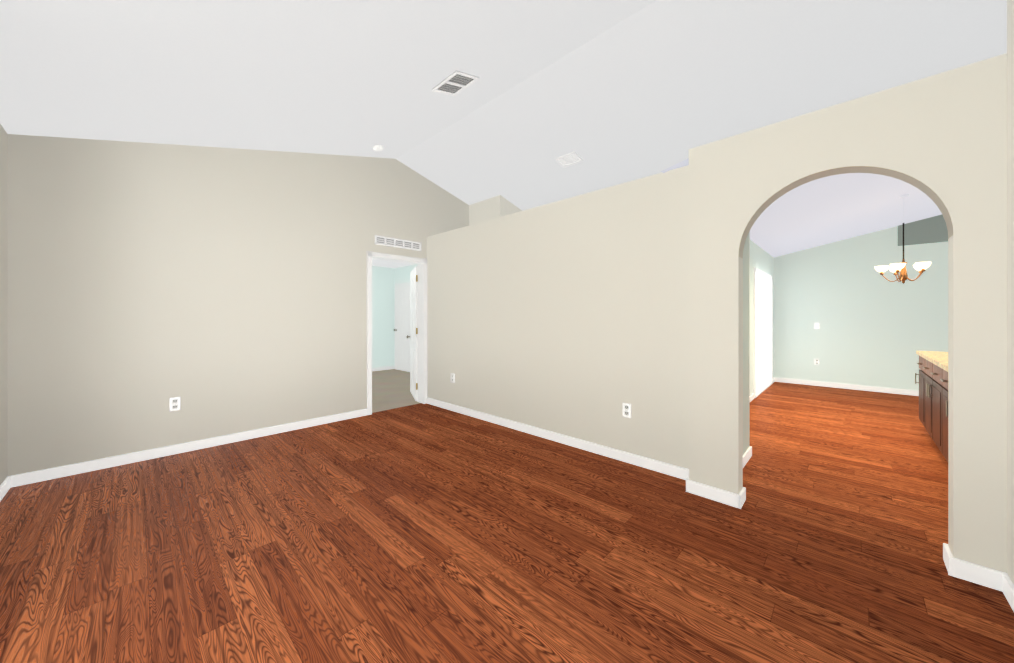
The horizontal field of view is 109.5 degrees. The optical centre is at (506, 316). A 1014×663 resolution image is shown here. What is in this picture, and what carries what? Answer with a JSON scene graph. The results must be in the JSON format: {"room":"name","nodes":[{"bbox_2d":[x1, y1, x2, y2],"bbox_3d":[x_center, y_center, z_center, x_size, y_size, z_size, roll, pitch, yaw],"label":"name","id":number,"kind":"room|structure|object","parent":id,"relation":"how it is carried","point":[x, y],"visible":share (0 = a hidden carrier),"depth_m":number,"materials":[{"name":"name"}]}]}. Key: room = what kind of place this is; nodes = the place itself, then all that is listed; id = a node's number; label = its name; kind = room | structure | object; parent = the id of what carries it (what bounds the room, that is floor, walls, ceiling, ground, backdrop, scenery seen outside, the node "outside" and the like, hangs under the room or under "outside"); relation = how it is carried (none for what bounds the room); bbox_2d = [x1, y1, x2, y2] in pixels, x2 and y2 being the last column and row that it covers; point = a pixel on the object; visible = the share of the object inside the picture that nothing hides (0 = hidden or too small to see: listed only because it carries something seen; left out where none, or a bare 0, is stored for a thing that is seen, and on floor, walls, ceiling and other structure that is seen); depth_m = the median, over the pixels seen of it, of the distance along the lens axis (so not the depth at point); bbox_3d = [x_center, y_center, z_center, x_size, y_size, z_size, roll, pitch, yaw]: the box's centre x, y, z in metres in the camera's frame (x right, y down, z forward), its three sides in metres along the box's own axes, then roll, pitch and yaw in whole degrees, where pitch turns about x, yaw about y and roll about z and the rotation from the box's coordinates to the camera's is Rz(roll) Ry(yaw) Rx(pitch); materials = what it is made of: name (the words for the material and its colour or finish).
{"room":"empty living room","nodes":[
{"label":"empty living room","id":0,"kind":"room"},
{"bbox_2d":[0,124,7,484],"bbox_3d":[-1.881,-0.070,0.823,5.120,2.660,0.120,0,0,44],"label":"wall","id":1,"kind":"structure","parent":0,"point":[3,135],"depth_m":2.56,"materials":[{"name":"beige paint"}]},
{"bbox_2d":[8,134,468,475],"bbox_3d":[-2.194,-0.450,4.277,0.120,3.420,4.665,0,0,44],"label":"wall","id":2,"kind":"structure","parent":0,"point":[230,283],"depth_m":3.33,"materials":[{"name":"beige paint"}]},
{"bbox_2d":[170,397,179,410],"bbox_3d":[-3.052,0.800,3.291,0.010,0.118,0.072,0,0,44],"label":"wall outlet","id":3,"kind":"object","parent":2,"relation":"attached to","point":[174,402],"visible":1,"depth_m":3.29,"materials":[{"name":"white plastic"}]},
{"bbox_2d":[367,251,426,414],"bbox_3d":[-1.535,0.208,4.968,0.166,2.103,0.902,0,0,44],"label":"door frame","id":4,"kind":"structure","parent":2,"relation":"attached to","point":[422,263],"depth_m":5.20,"materials":[{"name":"white wood"}]},
{"bbox_2d":[375,235,420,250],"bbox_3d":[-1.482,-1.012,4.921,0.012,0.115,0.690,0,0,44],"label":"air vent","id":5,"kind":"object","parent":2,"relation":"in","point":[381,240],"visible":1,"depth_m":4.91,"materials":[{"name":"white metal"}]},
{"bbox_2d":[406,266,417,400],"bbox_3d":[-1.492,0.248,5.649,0.178,2.000,0.772,0,0,-17],"label":"door leaf","id":6,"kind":"structure","parent":2,"relation":"in","point":[413,336],"depth_m":5.45,"materials":[{"name":"white wood"}]},
{"bbox_2d":[372,259,414,267],"bbox_3d":[-2.595,-1.230,6.470,3.500,0.100,3.240,0,0,44],"label":"ceiling","id":7,"kind":"structure","parent":0,"point":[375,262],"depth_m":8.05,"materials":[{"name":"white paint"}]},
{"bbox_2d":[372,264,417,367],"bbox_3d":[-2.595,0.040,6.470,3.500,2.440,3.240,0,0,44],"label":"wall","id":8,"kind":"structure","parent":0,"point":[384,279],"depth_m":8.46,"materials":[{"name":"paint"}]},
{"bbox_2d":[372,365,394,370],"bbox_3d":[-2.555,1.216,6.432,3.370,0.081,3.000,0,0,44],"label":"baseboard","id":9,"kind":"structure","parent":8,"relation":"attached to","point":[385,367],"depth_m":8.46,"materials":[{"name":"white wood"}]},
{"bbox_2d":[393,282,409,371],"bbox_3d":[-2.426,0.228,8.311,0.850,2.056,0.111,0,0,44],"label":"closet door","id":10,"kind":"structure","parent":8,"relation":"in","point":[402,290],"depth_m":8.34,"materials":[{"name":"white wood"}]},
{"bbox_2d":[372,369,419,412],"bbox_3d":[-2.571,1.288,6.517,3.670,0.064,3.340,0,0,44],"label":"floor","id":11,"kind":"structure","parent":0,"point":[391,387],"depth_m":6.12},
{"bbox_2d":[469,195,521,224],"bbox_3d":[0.962,-1.445,5.025,3.390,0.749,1.030,0,0,44],"label":"wall","id":12,"kind":"structure","parent":0,"point":[497,206],"depth_m":5.51,"materials":[{"name":"beige paint"}]},
{"bbox_2d":[0,0,1006,210],"bbox_3d":[0.428,-1.814,2.386,6.520,0.991,5.575,0,0,44],"label":"ceiling","id":13,"kind":"structure","parent":0,"point":[629,87],"depth_m":2.64,"materials":[{"name":"white paint"}]},
{"bbox_2d":[372,145,383,150],"bbox_3d":[-1.554,-2.034,4.311,0.130,0.059,0.126,0,0,44],"label":"smoke detector","id":14,"kind":"object","parent":13,"relation":"attached to","point":[377,147],"visible":1,"depth_m":4.28,"materials":[{"name":"white plastic"}]},
{"bbox_2d":[432,71,478,95],"bbox_3d":[-0.446,-2.013,3.093,0.340,0.074,0.245,0,0,44],"label":"ceiling vent","id":15,"kind":"object","parent":13,"relation":"in","point":[456,82],"visible":1,"depth_m":3.08,"materials":[{"name":"white metal"}]},
{"bbox_2d":[555,151,582,166],"bbox_3d":[0.736,-1.866,4.249,0.270,0.057,0.177,0,0,44],"label":"ceiling vent","id":16,"kind":"object","parent":13,"relation":"in","point":[572,158],"visible":1,"depth_m":4.25,"materials":[{"name":"white metal"}]},
{"bbox_2d":[0,382,1013,662],"bbox_3d":[2.301,1.290,3.345,7.750,0.060,9.555,0,0,44],"label":"floor","id":17,"kind":"structure","parent":0,"point":[416,533],"depth_m":1.87,"materials":[{"name":"brown wood"}]},
{"bbox_2d":[915,350,947,461],"bbox_3d":[4.036,0.820,2.955,0.691,0.880,2.470,0,0,44],"label":"base cabinet","id":18,"kind":"object","parent":17,"relation":"on","point":[933,365],"visible":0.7,"depth_m":3.27,"materials":[{"name":"wood"}]},
{"bbox_2d":[427,165,688,468],"bbox_3d":[0.730,0.045,4.603,3.640,2.430,1.720,0,0,44],"label":"wall","id":19,"kind":"structure","parent":0,"point":[557,316],"depth_m":3.47,"materials":[{"name":"beige paint"}]},
{"bbox_2d":[451,373,454,382],"bbox_3d":[-0.729,0.820,4.807,0.072,0.118,0.010,0,0,44],"label":"wall outlet","id":20,"kind":"object","parent":19,"relation":"attached to","point":[452,375],"visible":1,"depth_m":4.79,"materials":[{"name":"white plastic"}]},
{"bbox_2d":[623,403,630,417],"bbox_3d":[1.039,0.810,3.106,0.072,0.118,0.010,0,0,44],"label":"wall outlet","id":21,"kind":"object","parent":19,"relation":"attached to","point":[626,407],"visible":1,"depth_m":3.10,"materials":[{"name":"white plastic"}]},
{"bbox_2d":[743,231,749,454],"bbox_3d":[1.711,0.045,3.049,0.430,2.430,0.960,0,0,44],"label":"wall","id":22,"kind":"structure","parent":0,"point":[746,252],"depth_m":3.15,"materials":[{"name":"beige paint"}]},
{"bbox_2d":[743,377,918,467],"bbox_3d":[4.772,1.218,3.434,4.313,0.085,5.766,0,0,44],"label":"baseboard","id":23,"kind":"structure","parent":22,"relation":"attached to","point":[747,455],"depth_m":6.13,"materials":[{"name":"white wood"}]},
{"bbox_2d":[750,240,773,394],"bbox_3d":[3.510,0.045,5.314,0.120,2.430,4.800,0,0,44],"label":"wall","id":24,"kind":"structure","parent":0,"point":[760,259],"depth_m":5.56,"materials":[{"name":"green paint"}]},
{"bbox_2d":[754,267,772,397],"bbox_3d":[4.405,0.245,6.187,0.080,2.034,1.704,0,0,44],"label":"sliding door","id":25,"kind":"structure","parent":24,"relation":"in","point":[763,282],"depth_m":6.13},
{"bbox_2d":[661,158,941,257],"bbox_3d":[4.773,-1.575,3.433,4.310,0.830,5.760,0,0,44],"label":"ceiling","id":26,"kind":"structure","parent":0,"point":[834,208],"depth_m":4.64,"materials":[{"name":"white paint"}]},
{"bbox_2d":[875,194,930,283],"bbox_3d":[4.797,-0.936,4.354,0.460,1.067,0.475,0,0,44],"label":"chandelier","id":27,"kind":"object","parent":26,"relation":"hanging from","point":[896,268],"visible":1,"depth_m":4.32,"materials":[{"name":"glass"}]},
{"bbox_2d":[689,53,1006,572],"bbox_3d":[1.848,0.025,2.160,1.360,2.470,0.130,0,0,44],"label":"wall","id":28,"kind":"structure","parent":0,"point":[943,135],"depth_m":1.82,"materials":[{"name":"beige paint"}]},
{"bbox_2d":[0,398,1013,611],"bbox_3d":[-0.630,1.218,2.210,5.006,0.085,3.621,0,0,44],"label":"baseboard","id":29,"kind":"structure","parent":28,"relation":"attached to","point":[984,576],"depth_m":3.00,"materials":[{"name":"white wood"}]},
{"bbox_2d":[774,226,947,390],"bbox_3d":[6.768,-0.440,5.593,4.430,3.400,0.120,0,0,44],"label":"wall","id":30,"kind":"structure","parent":0,"point":[871,331],"depth_m":6.18,"materials":[{"name":"green paint"}]},
{"bbox_2d":[814,358,819,364],"bbox_3d":[5.675,0.820,6.555,0.072,0.118,0.010,0,0,44],"label":"outlet","id":31,"kind":"object","parent":30,"relation":"attached to","point":[816,361],"visible":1,"depth_m":6.56,"materials":[{"name":"white plastic"}]},
{"bbox_2d":[814,322,819,328],"bbox_3d":[5.672,0.160,6.552,0.072,0.118,0.018,0,0,44],"label":"switch","id":32,"kind":"object","parent":30,"relation":"attached to","point":[816,325],"visible":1,"depth_m":6.55,"materials":[{"name":"white plastic"}]},
{"bbox_2d":[898,215,947,245],"bbox_3d":[6.879,-1.550,5.375,1.370,0.780,0.040,0,0,44],"label":"wall","id":33,"kind":"structure","parent":0,"point":[932,229],"depth_m":5.64,"materials":[{"name":"green paint"}]},
{"bbox_2d":[1007,0,1013,583],"bbox_3d":[1.149,-0.450,0.366,0.120,3.420,3.425,0,0,44],"label":"wall","id":34,"kind":"structure","parent":0,"point":[1010,3],"depth_m":1.60,"materials":[{"name":"beige paint"}]}
]}

